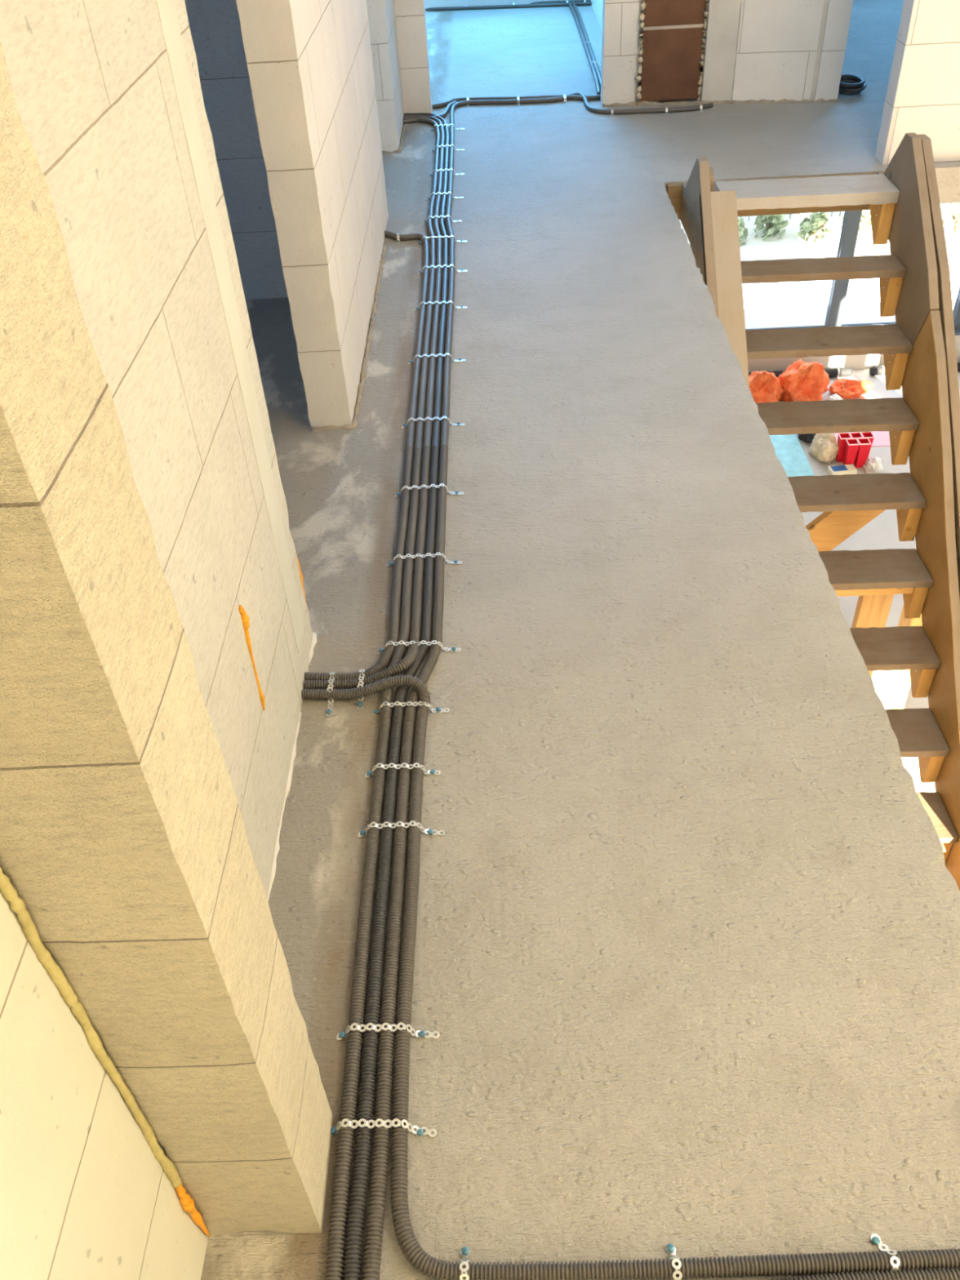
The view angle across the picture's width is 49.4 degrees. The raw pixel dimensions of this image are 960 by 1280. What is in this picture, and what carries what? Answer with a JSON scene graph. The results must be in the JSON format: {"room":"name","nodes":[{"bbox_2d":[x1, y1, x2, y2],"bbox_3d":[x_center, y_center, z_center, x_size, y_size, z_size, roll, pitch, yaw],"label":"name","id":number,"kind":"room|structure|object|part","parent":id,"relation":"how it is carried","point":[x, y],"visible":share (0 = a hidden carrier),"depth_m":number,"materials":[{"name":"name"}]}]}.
{"room":"building under construction","nodes":[
{"label":"building under construction","id":0,"kind":"room"},
{"bbox_2d":[0,0,388,1279],"bbox_3d":[-0.522,-0.357,0.830,0.138,2.701,7.725,-2,41,2],"label":"wall","id":1,"kind":"structure","parent":0,"point":[96,101],"depth_m":1.49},
{"bbox_2d":[0,866,182,1187],"bbox_3d":[-0.427,0.195,0.913,0.020,1.350,0.021,-30,48,-27],"label":"bead","id":2,"kind":"object","parent":1,"relation":"attached to","point":[17,904],"visible":1,"depth_m":1.07},
{"bbox_2d":[174,1184,209,1236],"bbox_3d":[-0.387,0.780,1.415,0.017,0.183,0.017,21,47,25],"label":"drip","id":3,"kind":"object","parent":1,"relation":"attached to","point":[187,1202],"visible":1,"depth_m":1.39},
{"bbox_2d":[155,0,304,653],"bbox_3d":[-0.460,-0.982,1.467,0.002,2.600,0.095,-2,41,2],"label":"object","id":4,"kind":"structure","parent":1,"relation":"attached to","point":[166,8],"depth_m":1.79,"materials":[{"name":"paint"}]},
{"bbox_2d":[238,604,265,711],"bbox_3d":[-0.407,0.033,1.875,0.019,0.241,0.029,-2,41,2],"label":"drip","id":5,"kind":"object","parent":1,"relation":"attached to","point":[245,618],"visible":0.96,"depth_m":1.84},
{"bbox_2d":[266,711,302,902],"bbox_3d":[-0.393,0.448,1.953,0.019,0.018,0.879,-2,41,2],"label":"trim","id":6,"kind":"structure","parent":1,"relation":"attached to","point":[294,751],"depth_m":2.10,"materials":[{"name":"paint"}]},
{"bbox_2d":[297,557,305,596],"bbox_3d":[-0.402,-0.124,2.368,0.009,0.160,0.009,12,43,17],"label":"drip","id":7,"kind":"object","parent":1,"relation":"attached to","point":[301,575],"visible":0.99,"depth_m":2.35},
{"bbox_2d":[306,632,316,671],"bbox_3d":[-0.456,0.031,2.438,0.144,0.023,0.145,-2,41,2],"label":"trim","id":8,"kind":"structure","parent":1,"relation":"attached to","point":[314,634],"depth_m":2.45,"materials":[{"name":"paint"}]},
{"bbox_2d":[310,241,386,431],"bbox_3d":[-0.453,-1.154,3.799,0.147,0.026,1.548,-2,41,2],"label":"trim","id":9,"kind":"structure","parent":1,"relation":"attached to","point":[363,372],"depth_m":3.57,"materials":[{"name":"grey concrete"}]},
{"bbox_2d":[184,0,288,299],"bbox_3d":[-2.097,-2.323,3.206,3.008,2.700,0.135,-2,41,2],"label":"wall","id":10,"kind":"structure","parent":0,"point":[214,25],"depth_m":3.64,"materials":[{"name":"beige concrete"}]},
{"bbox_2d":[366,0,404,151],"bbox_3d":[-0.947,-3.697,4.698,0.928,2.700,0.620,-2,41,2],"label":"wall","id":11,"kind":"structure","parent":0,"point":[384,55],"depth_m":5.16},
{"bbox_2d":[382,124,406,154],"bbox_3d":[-0.469,-2.640,5.508,0.151,0.032,0.499,-2,41,2],"label":"trim","id":12,"kind":"structure","parent":11,"relation":"attached to","point":[400,149],"depth_m":5.43,"materials":[{"name":"grey concrete"}]},
{"bbox_2d":[424,0,561,11],"bbox_3d":[1.173,-5.980,7.164,10.100,2.700,0.250,-2,41,2],"label":"wall","id":13,"kind":"structure","parent":0,"point":[428,3],"depth_m":7.97,"materials":[{"name":"paint"}]},
{"bbox_2d":[393,0,641,113],"bbox_3d":[-1.401,-3.931,5.002,4.423,2.700,0.142,-2,41,2],"label":"wall","id":14,"kind":"structure","parent":0,"point":[620,49],"depth_m":5.61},
{"bbox_2d":[200,0,959,1279],"bbox_3d":[1.217,-0.880,3.482,9.701,0.163,12.400,-2,41,2],"label":"floor","id":15,"kind":"structure","parent":0,"point":[686,964],"depth_m":2.13,"materials":[{"name":"concrete"}]},
{"bbox_2d":[0,36,333,1234],"bbox_3d":[-0.371,-0.224,0.666,0.164,2.700,0.168,-2,41,2],"label":"wall pier","id":16,"kind":"object","parent":15,"relation":"on","point":[123,844],"visible":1,"depth_m":0.90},
{"bbox_2d":[325,671,335,716],"bbox_3d":[-0.330,0.117,2.311,0.013,0.032,0.127,-2,41,2],"label":"strap","id":17,"kind":"object","parent":15,"relation":"attached to","point":[329,710],"visible":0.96,"depth_m":2.30,"materials":[{"name":"metal"}]},
{"bbox_2d":[356,669,364,709],"bbox_3d":[-0.263,0.106,2.318,0.013,0.032,0.114,-2,41,2],"label":"strap","id":18,"kind":"object","parent":15,"relation":"attached to","point":[360,703],"visible":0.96,"depth_m":2.31,"materials":[{"name":"metal"}]},
{"bbox_2d":[303,230,429,681],"bbox_3d":[-0.325,-0.821,3.388,0.263,0.026,2.792,-2,41,2],"label":"conduit","id":19,"kind":"object","parent":15,"relation":"on","point":[385,658],"visible":0.92,"depth_m":2.84,"materials":[{"name":"plastic"}]},
{"bbox_2d":[396,233,399,243],"bbox_3d":[-0.343,-1.691,4.388,0.013,0.029,0.066,-2,41,2],"label":"strap","id":20,"kind":"object","parent":19,"relation":"attached to","point":[397,234],"visible":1,"depth_m":4.38,"materials":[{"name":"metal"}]},
{"bbox_2d":[302,115,444,689],"bbox_3d":[-0.317,-1.405,4.044,0.339,0.045,4.588,-3,41,1],"label":"conduit","id":21,"kind":"object","parent":15,"relation":"on","point":[407,661],"visible":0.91,"depth_m":2.86,"materials":[{"name":"plastic"}]},
{"bbox_2d":[324,117,440,1279],"bbox_3d":[-0.226,-0.936,3.513,0.306,0.024,5.946,-4,41,0],"label":"conduit","id":22,"kind":"object","parent":15,"relation":"on","point":[340,1196],"visible":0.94,"depth_m":1.93,"materials":[{"name":"plastic"}]},
{"bbox_2d":[331,1118,436,1137],"bbox_3d":[-0.150,0.739,1.582,0.170,0.030,0.018,-1,41,3],"label":"strap","id":23,"kind":"object","parent":15,"relation":"on","point":[420,1131],"visible":0.97,"depth_m":1.58,"materials":[{"name":"metal"}]},
{"bbox_2d":[336,1022,439,1039],"bbox_3d":[-0.151,0.637,1.699,0.170,0.030,0.016,-2,41,2],"label":"strap","id":24,"kind":"object","parent":15,"relation":"on","point":[421,1033],"visible":1,"depth_m":1.70,"materials":[{"name":"metal"}]},
{"bbox_2d":[342,112,449,1279],"bbox_3d":[-0.186,-0.965,3.544,0.336,0.024,6.034,-4,41,-1],"label":"conduit","id":25,"kind":"object","parent":15,"relation":"on","point":[359,1188],"visible":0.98,"depth_m":1.94,"materials":[{"name":"plastic"}]},
{"bbox_2d":[358,820,444,837],"bbox_3d":[-0.153,0.365,2.012,0.170,0.030,0.018,-2,41,2],"label":"strap","id":26,"kind":"object","parent":15,"relation":"on","point":[430,832],"visible":1,"depth_m":2.01,"materials":[{"name":"metal"}]},
{"bbox_2d":[364,762,440,777],"bbox_3d":[-0.159,0.264,2.127,0.156,0.030,0.017,-2,41,2],"label":"strap","id":27,"kind":"object","parent":15,"relation":"on","point":[369,773],"visible":1,"depth_m":2.12,"materials":[{"name":"metal"}]},
{"bbox_2d":[372,701,449,715],"bbox_3d":[-0.151,0.146,2.263,0.170,0.030,0.016,-2,41,2],"label":"strap","id":28,"kind":"object","parent":15,"relation":"on","point":[437,708],"visible":1,"depth_m":2.26,"materials":[{"name":"metal"}]},
{"bbox_2d":[377,640,461,653],"bbox_3d":[-0.141,0.015,2.412,0.195,0.030,0.017,-1,41,3],"label":"strap","id":29,"kind":"object","parent":15,"relation":"on","point":[451,649],"visible":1,"depth_m":2.41,"materials":[{"name":"metal"}]},
{"bbox_2d":[386,552,462,566],"bbox_3d":[-0.143,-0.205,2.666,0.195,0.030,0.020,-2,41,2],"label":"strap","id":30,"kind":"object","parent":15,"relation":"on","point":[455,562],"visible":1,"depth_m":2.66,"materials":[{"name":"metal"}]},
{"bbox_2d":[395,483,463,497],"bbox_3d":[-0.142,-0.416,2.908,0.194,0.030,0.022,-2,41,2],"label":"strap","id":31,"kind":"object","parent":15,"relation":"on","point":[398,494],"visible":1,"depth_m":2.90,"materials":[{"name":"metal"}]},
{"bbox_2d":[403,100,457,124],"bbox_3d":[-0.262,-2.907,5.780,0.489,0.023,0.159,-34,50,-30],"label":"conduit","id":32,"kind":"object","parent":15,"relation":"on","point":[446,111],"visible":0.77,"depth_m":5.72,"materials":[{"name":"plastic"}]},
{"bbox_2d":[401,416,464,428],"bbox_3d":[-0.144,-0.667,3.196,0.195,0.030,0.018,-2,41,2],"label":"strap","id":33,"kind":"object","parent":15,"relation":"on","point":[458,424],"visible":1,"depth_m":3.19,"materials":[{"name":"metal"}]},
{"bbox_2d":[408,352,466,364],"bbox_3d":[-0.146,-0.950,3.521,0.195,0.030,0.015,-2,41,2],"label":"strap","id":34,"kind":"object","parent":15,"relation":"on","point":[434,355],"visible":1,"depth_m":3.52,"materials":[{"name":"metal"}]},
{"bbox_2d":[414,300,466,310],"bbox_3d":[-0.146,-1.232,3.846,0.195,0.030,0.017,-2,41,2],"label":"strap","id":35,"kind":"object","parent":15,"relation":"on","point":[424,302],"visible":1,"depth_m":3.84,"materials":[{"name":"metal"}]},
{"bbox_2d":[417,235,466,244],"bbox_3d":[-0.159,-1.667,4.346,0.209,0.030,0.017,-2,41,2],"label":"strap","id":36,"kind":"object","parent":15,"relation":"on","point":[419,242],"visible":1,"depth_m":4.34,"materials":[{"name":"metal"}]},
{"bbox_2d":[422,214,462,223],"bbox_3d":[-0.164,-1.825,4.529,0.169,0.030,0.016,-1,41,3],"label":"strap","id":37,"kind":"object","parent":15,"relation":"on","point":[456,220],"visible":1,"depth_m":4.52,"materials":[{"name":"metal"}]},
{"bbox_2d":[417,264,467,274],"bbox_3d":[-0.147,-1.459,4.106,0.195,0.030,0.016,-2,41,2],"label":"strap","id":38,"kind":"object","parent":15,"relation":"on","point":[462,269],"visible":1,"depth_m":4.10,"materials":[{"name":"metal"}]},
{"bbox_2d":[426,191,463,199],"bbox_3d":[-0.161,-2.024,4.756,0.169,0.030,0.016,-1,41,3],"label":"strap","id":39,"kind":"object","parent":15,"relation":"on","point":[459,197],"visible":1,"depth_m":4.75,"materials":[{"name":"metal"}]},
{"bbox_2d":[429,168,464,176],"bbox_3d":[-0.160,-2.244,5.009,0.170,0.030,0.017,-1,41,3],"label":"strap","id":40,"kind":"object","parent":15,"relation":"on","point":[431,175],"visible":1,"depth_m":5.01,"materials":[{"name":"metal"}]},
{"bbox_2d":[431,144,464,151],"bbox_3d":[-0.165,-2.496,5.299,0.169,0.030,0.020,-2,41,2],"label":"strap","id":41,"kind":"object","parent":15,"relation":"on","point":[442,144],"visible":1,"depth_m":5.30,"materials":[{"name":"metal"}]},
{"bbox_2d":[431,124,464,130],"bbox_3d":[-0.175,-2.740,5.581,0.184,0.030,0.017,-1,41,3],"label":"strap","id":42,"kind":"object","parent":15,"relation":"on","point":[460,128],"visible":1,"depth_m":5.58,"materials":[{"name":"metal"}]},
{"bbox_2d":[425,1,591,10],"bbox_3d":[0.168,-4.812,7.936,1.581,0.023,0.036,2,41,7],"label":"conduit","id":43,"kind":"object","parent":15,"relation":"on","point":[584,3],"visible":0.81,"depth_m":7.92,"materials":[{"name":"plastic"}]},
{"bbox_2d":[431,94,600,108],"bbox_3d":[0.206,-3.070,5.933,1.283,0.023,0.168,-4,41,0],"label":"conduit","id":44,"kind":"object","parent":15,"relation":"on","point":[570,96],"visible":0.65,"depth_m":5.92,"materials":[{"name":"plastic"}]},
{"bbox_2d":[361,92,713,1279],"bbox_3d":[0.549,-1.060,3.598,1.454,0.024,6.252,-2,41,2],"label":"conduit","id":45,"kind":"object","parent":15,"relation":"on","point":[377,1196],"visible":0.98,"depth_m":2.02,"materials":[{"name":"plastic"}]},
{"bbox_2d":[529,0,591,4],"bbox_3d":[0.170,-4.876,8.011,1.600,0.023,0.036,3,41,7],"label":"conduit","id":46,"kind":"object","parent":15,"relation":"on","point":[562,1],"visible":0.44,"depth_m":7.95,"materials":[{"name":"plastic"}]},
{"bbox_2d":[567,0,600,94],"bbox_3d":[0.683,-3.972,6.934,0.039,0.023,2.660,-2,41,2],"label":"conduit","id":47,"kind":"object","parent":15,"relation":"on","point":[585,46],"visible":1,"depth_m":6.70,"materials":[{"name":"plastic"}]},
{"bbox_2d":[571,0,600,88],"bbox_3d":[0.710,-3.967,6.926,0.036,0.023,2.660,-2,41,2],"label":"conduit","id":48,"kind":"object","parent":15,"relation":"on","point":[598,73],"visible":0.84,"depth_m":6.89,"materials":[{"name":"plastic"}]},
{"bbox_2d":[301,675,959,1279],"bbox_3d":[0.021,0.570,1.742,0.722,0.055,1.728,-31,48,-28],"label":"conduit","id":49,"kind":"object","parent":15,"relation":"on","point":[844,1262],"visible":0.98,"depth_m":1.43,"materials":[{"name":"plastic"}]},
{"bbox_2d":[459,1246,470,1279],"bbox_3d":[-0.021,0.863,1.430,0.013,0.030,0.065,-2,41,2],"label":"strap","id":50,"kind":"object","parent":49,"relation":"attached to","point":[465,1251],"visible":1,"depth_m":1.43,"materials":[{"name":"metal"}]},
{"bbox_2d":[666,1243,682,1279],"bbox_3d":[0.265,0.853,1.420,0.016,0.030,0.065,-2,41,2],"label":"strap","id":51,"kind":"object","parent":49,"relation":"attached to","point":[671,1250],"visible":1,"depth_m":1.41,"materials":[{"name":"metal"}]},
{"bbox_2d":[635,0,708,105],"bbox_3d":[0.990,-3.827,5.096,0.384,2.195,0.156,-2,41,2],"label":"chimney stack","id":52,"kind":"object","parent":15,"relation":"on","point":[673,33],"visible":0.98,"depth_m":5.60,"materials":[{"name":"ceramic"}]},
{"bbox_2d":[838,74,866,95],"bbox_3d":[2.023,-3.039,5.718,0.174,0.067,0.202,-2,41,2],"label":"cable coil","id":53,"kind":"object","parent":15,"relation":"on","point":[850,84],"visible":0.75,"depth_m":5.67,"materials":[{"name":"plastic"}]},
{"bbox_2d":[772,1267,959,1279],"bbox_3d":[0.529,0.863,1.391,0.644,0.024,0.045,-5,41,-1],"label":"conduit","id":54,"kind":"object","parent":15,"relation":"on","point":[943,1273],"visible":1,"depth_m":1.39,"materials":[{"name":"plastic"}]},
{"bbox_2d":[871,1233,900,1271],"bbox_3d":[0.552,0.839,1.416,0.026,0.031,0.070,-2,41,2],"label":"strap","id":55,"kind":"object","parent":15,"relation":"attached to","point":[875,1238],"visible":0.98,"depth_m":1.42,"materials":[{"name":"metal"}]},
{"bbox_2d":[591,0,602,30],"bbox_3d":[0.845,-4.972,6.031,0.130,2.700,2.780,-2,41,2],"label":"wall","id":56,"kind":"structure","parent":0,"point":[597,5],"depth_m":7.39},
{"bbox_2d":[700,0,741,101],"bbox_3d":[1.228,-3.992,4.877,0.160,2.700,0.130,-2,41,2],"label":"wall","id":57,"kind":"structure","parent":0,"point":[721,38],"depth_m":5.55,"materials":[{"name":"paint"}]},
{"bbox_2d":[731,0,824,101],"bbox_3d":[1.514,-3.979,4.841,0.429,2.700,0.114,2,41,7],"label":"wall","id":58,"kind":"structure","parent":0,"point":[777,41],"depth_m":5.51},
{"bbox_2d":[602,98,838,106],"bbox_3d":[1.306,-2.939,5.720,1.263,0.037,0.058,2,41,7],"label":"trim","id":59,"kind":"structure","parent":58,"relation":"attached to","point":[784,100],"depth_m":5.71,"materials":[{"name":"grey concrete"}]},
{"bbox_2d":[813,0,853,100],"bbox_3d":[1.801,-3.971,4.810,0.119,2.700,0.160,-2,41,2],"label":"wall","id":60,"kind":"structure","parent":0,"point":[838,11],"depth_m":5.48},
{"bbox_2d":[809,0,828,100],"bbox_3d":[1.731,-3.976,4.821,0.023,2.700,0.120,-2,41,2],"label":"trim","id":61,"kind":"structure","parent":60,"relation":"attached to","point":[826,2],"depth_m":5.50,"materials":[{"name":"paint"}]},
{"bbox_2d":[747,335,959,372],"bbox_3d":[1.616,-3.521,8.736,6.000,2.790,0.210,-2,41,2],"label":"wall","id":62,"kind":"structure","parent":0,"point":[867,361],"depth_m":9.47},
{"bbox_2d":[677,202,959,329],"bbox_3d":[2.886,-3.584,8.608,2.950,2.270,0.090,-2,41,2],"label":"window","id":63,"kind":"structure","parent":62,"relation":"in","point":[842,302],"depth_m":8.89,"materials":[{"name":"clear glass"}]},
{"bbox_2d":[954,329,959,335],"bbox_3d":[2.942,-2.678,9.311,2.950,0.027,0.060,-2,41,2],"label":"trim","id":64,"kind":"structure","parent":62,"relation":"attached to","point":[957,332],"depth_m":9.26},
{"bbox_2d":[778,368,959,792],"bbox_3d":[1.708,0.704,6.156,6.000,0.200,9.550,-2,41,2],"label":"floor","id":65,"kind":"structure","parent":0,"point":[882,532],"depth_m":7.59,"materials":[{"name":"grey concrete"}]},
{"bbox_2d":[748,370,784,402],"bbox_3d":[2.440,-2.188,9.041,0.394,0.306,0.402,-2,41,2],"label":"bag","id":66,"kind":"object","parent":65,"relation":"on","point":[764,386],"visible":0.59,"depth_m":8.99,"materials":[{"name":"orange plastic"}]},
{"bbox_2d":[769,434,814,476],"bbox_3d":[2.494,-1.456,8.396,0.245,0.040,1.300,-2,41,2],"label":"board","id":67,"kind":"object","parent":65,"relation":"on","point":[793,460],"visible":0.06,"depth_m":8.39,"materials":[{"name":"blue"}]},
{"bbox_2d":[748,367,852,377],"bbox_3d":[2.562,-2.381,9.421,1.560,0.086,0.086,-2,41,2],"label":"pipe","id":68,"kind":"object","parent":65,"relation":"on","point":[847,371],"visible":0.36,"depth_m":9.37,"materials":[{"name":"plastic"}]},
{"bbox_2d":[777,359,830,401],"bbox_3d":[2.800,-2.250,9.036,0.459,0.370,0.395,-2,41,2],"label":"bag","id":69,"kind":"object","parent":65,"relation":"on","point":[801,381],"visible":0.86,"depth_m":8.98,"materials":[{"name":"orange plastic"}]},
{"bbox_2d":[798,433,816,443],"bbox_3d":[2.717,-1.756,8.593,0.196,0.215,0.234,-28,47,-25],"label":"bag","id":70,"kind":"object","parent":65,"relation":"on","point":[807,437],"visible":0.26,"depth_m":8.57,"materials":[{"name":"black plastic"}]},
{"bbox_2d":[666,132,959,897],"bbox_3d":[1.449,0.178,4.195,1.038,3.188,3.882,-2,41,2],"label":"staircase","id":71,"kind":"structure","parent":65,"relation":"on","point":[918,351],"depth_m":4.38,"materials":[{"name":"brown wood"}]},
{"bbox_3d":[1.794,0.310,5.084,0.135,1.790,0.050,-2,41,2],"label":"post","id":72,"kind":"part","parent":71,"relation":"part of","materials":[{"name":"brown wood"}]},
{"bbox_2d":[808,432,838,463],"bbox_3d":[2.766,-1.564,8.356,0.219,0.231,0.271,-2,41,2],"label":"sack","id":73,"kind":"object","parent":65,"relation":"on","point":[824,446],"visible":0.96,"depth_m":8.31,"materials":[{"name":"beige fabric"}]},
{"bbox_2d":[826,393,842,399],"bbox_3d":[3.057,-2.061,8.991,0.155,0.118,0.152,-28,46,-25],"label":"plastic film","id":74,"kind":"object","parent":65,"relation":"on","point":[834,397],"visible":0.26,"depth_m":8.95,"materials":[{"name":"white plastic"}]},
{"bbox_2d":[826,463,857,475],"bbox_3d":[2.849,-1.330,8.216,0.200,0.051,0.100,-6,41,-3],"label":"carton","id":75,"kind":"object","parent":65,"relation":"on","point":[843,469],"visible":0.81,"depth_m":8.19,"materials":[{"name":"beige cardboard"}]},
{"bbox_3d":[2.820,-1.348,8.200,0.115,0.001,0.075,-6,41,-3],"label":"printed panel","id":76,"kind":"part","parent":75,"relation":"part of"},
{"bbox_2d":[835,432,852,462],"bbox_3d":[2.884,-1.528,8.309,0.086,0.224,0.086,-2,41,2],"label":"square pot","id":77,"kind":"object","parent":65,"relation":"on","point":[842,437],"visible":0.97,"depth_m":8.28,"materials":[{"name":"red plastic"}]},
{"bbox_2d":[827,378,874,399],"bbox_3d":[3.243,-2.216,9.139,0.378,0.139,0.256,-2,41,2],"label":"bag","id":78,"kind":"object","parent":65,"relation":"on","point":[846,388],"visible":0.94,"depth_m":9.11,"materials":[{"name":"orange plastic"}]},
{"bbox_2d":[842,438,859,464],"bbox_3d":[2.919,-1.467,8.236,0.086,0.224,0.086,-2,41,2],"label":"square pot","id":79,"kind":"object","parent":65,"relation":"on","point":[851,446],"visible":0.99,"depth_m":8.20,"materials":[{"name":"red plastic"}]},
{"bbox_2d":[848,431,862,438],"bbox_3d":[2.971,-1.532,8.307,0.086,0.224,0.086,-2,41,2],"label":"square pot","id":80,"kind":"object","parent":65,"relation":"on","point":[857,434],"visible":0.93,"depth_m":8.26,"materials":[{"name":"red plastic"}]},
{"bbox_3d":[2.972,-1.530,8.308,0.082,0.220,0.082,-2,41,2],"label":"pot","id":81,"kind":"part","parent":80,"relation":"part of","materials":[{"name":"red plastic"}]},
{"bbox_2d":[834,431,890,447],"bbox_3d":[3.107,-1.762,8.717,0.520,0.020,0.600,-1,41,3],"label":"sheet","id":82,"kind":"object","parent":65,"relation":"on","point":[881,438],"visible":0.02,"depth_m":8.55,"materials":[{"name":"pink plastic"}]},
{"bbox_2d":[853,438,871,467],"bbox_3d":[3.007,-1.471,8.234,0.086,0.224,0.086,-2,41,2],"label":"square pot","id":83,"kind":"object","parent":65,"relation":"on","point":[864,443],"visible":1,"depth_m":8.20,"materials":[{"name":"red plastic"}]},
{"bbox_2d":[869,365,884,375],"bbox_3d":[3.775,-2.429,9.386,0.530,0.086,0.086,-2,41,2],"label":"pipe","id":84,"kind":"object","parent":65,"relation":"on","point":[873,371],"visible":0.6,"depth_m":9.36,"materials":[{"name":"black plastic"}]},
{"bbox_2d":[871,669,898,709],"bbox_3d":[2.226,0.331,5.846,0.150,0.720,0.073,-6,41,-3],"label":"board","id":85,"kind":"object","parent":65,"relation":"on","point":[883,682],"visible":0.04,"depth_m":5.76,"materials":[{"name":"white wood"}]},
{"bbox_2d":[862,446,910,474],"bbox_3d":[3.209,-1.328,8.207,0.360,0.024,0.700,-1,41,3],"label":"board","id":86,"kind":"object","parent":65,"relation":"on","point":[883,453],"visible":0.11,"depth_m":8.26,"materials":[{"name":"white"}]},
{"bbox_2d":[860,431,874,458],"bbox_3d":[3.059,-1.535,8.304,0.086,0.224,0.086,-2,41,2],"label":"square pot","id":87,"kind":"object","parent":86,"relation":"on","point":[869,435],"visible":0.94,"depth_m":8.26,"materials":[{"name":"red plastic"}]},
{"bbox_2d":[865,456,883,472],"bbox_3d":[3.107,-1.389,8.225,0.131,0.104,0.209,-2,41,2],"label":"plastic film","id":88,"kind":"object","parent":86,"relation":"on","point":[874,463],"visible":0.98,"depth_m":8.19,"materials":[{"name":"white plastic"}]},
{"bbox_2d":[889,605,922,708],"bbox_3d":[2.365,-0.222,5.600,0.120,1.860,0.100,-10,41,-7],"label":"timber post","id":89,"kind":"object","parent":65,"relation":"on","point":[903,683],"visible":0.02,"depth_m":5.94,"materials":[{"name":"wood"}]},
{"bbox_2d":[956,362,959,371],"bbox_3d":[4.300,-2.450,9.371,0.340,0.086,0.086,-2,41,2],"label":"pipe","id":90,"kind":"object","parent":65,"relation":"on","point":[957,363],"visible":0.06,"depth_m":9.34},
{"bbox_2d":[875,0,959,164],"bbox_3d":[3.887,-3.331,3.919,4.201,2.700,0.126,-2,41,2],"label":"wall","id":91,"kind":"structure","parent":0,"point":[922,96],"depth_m":4.60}
]}

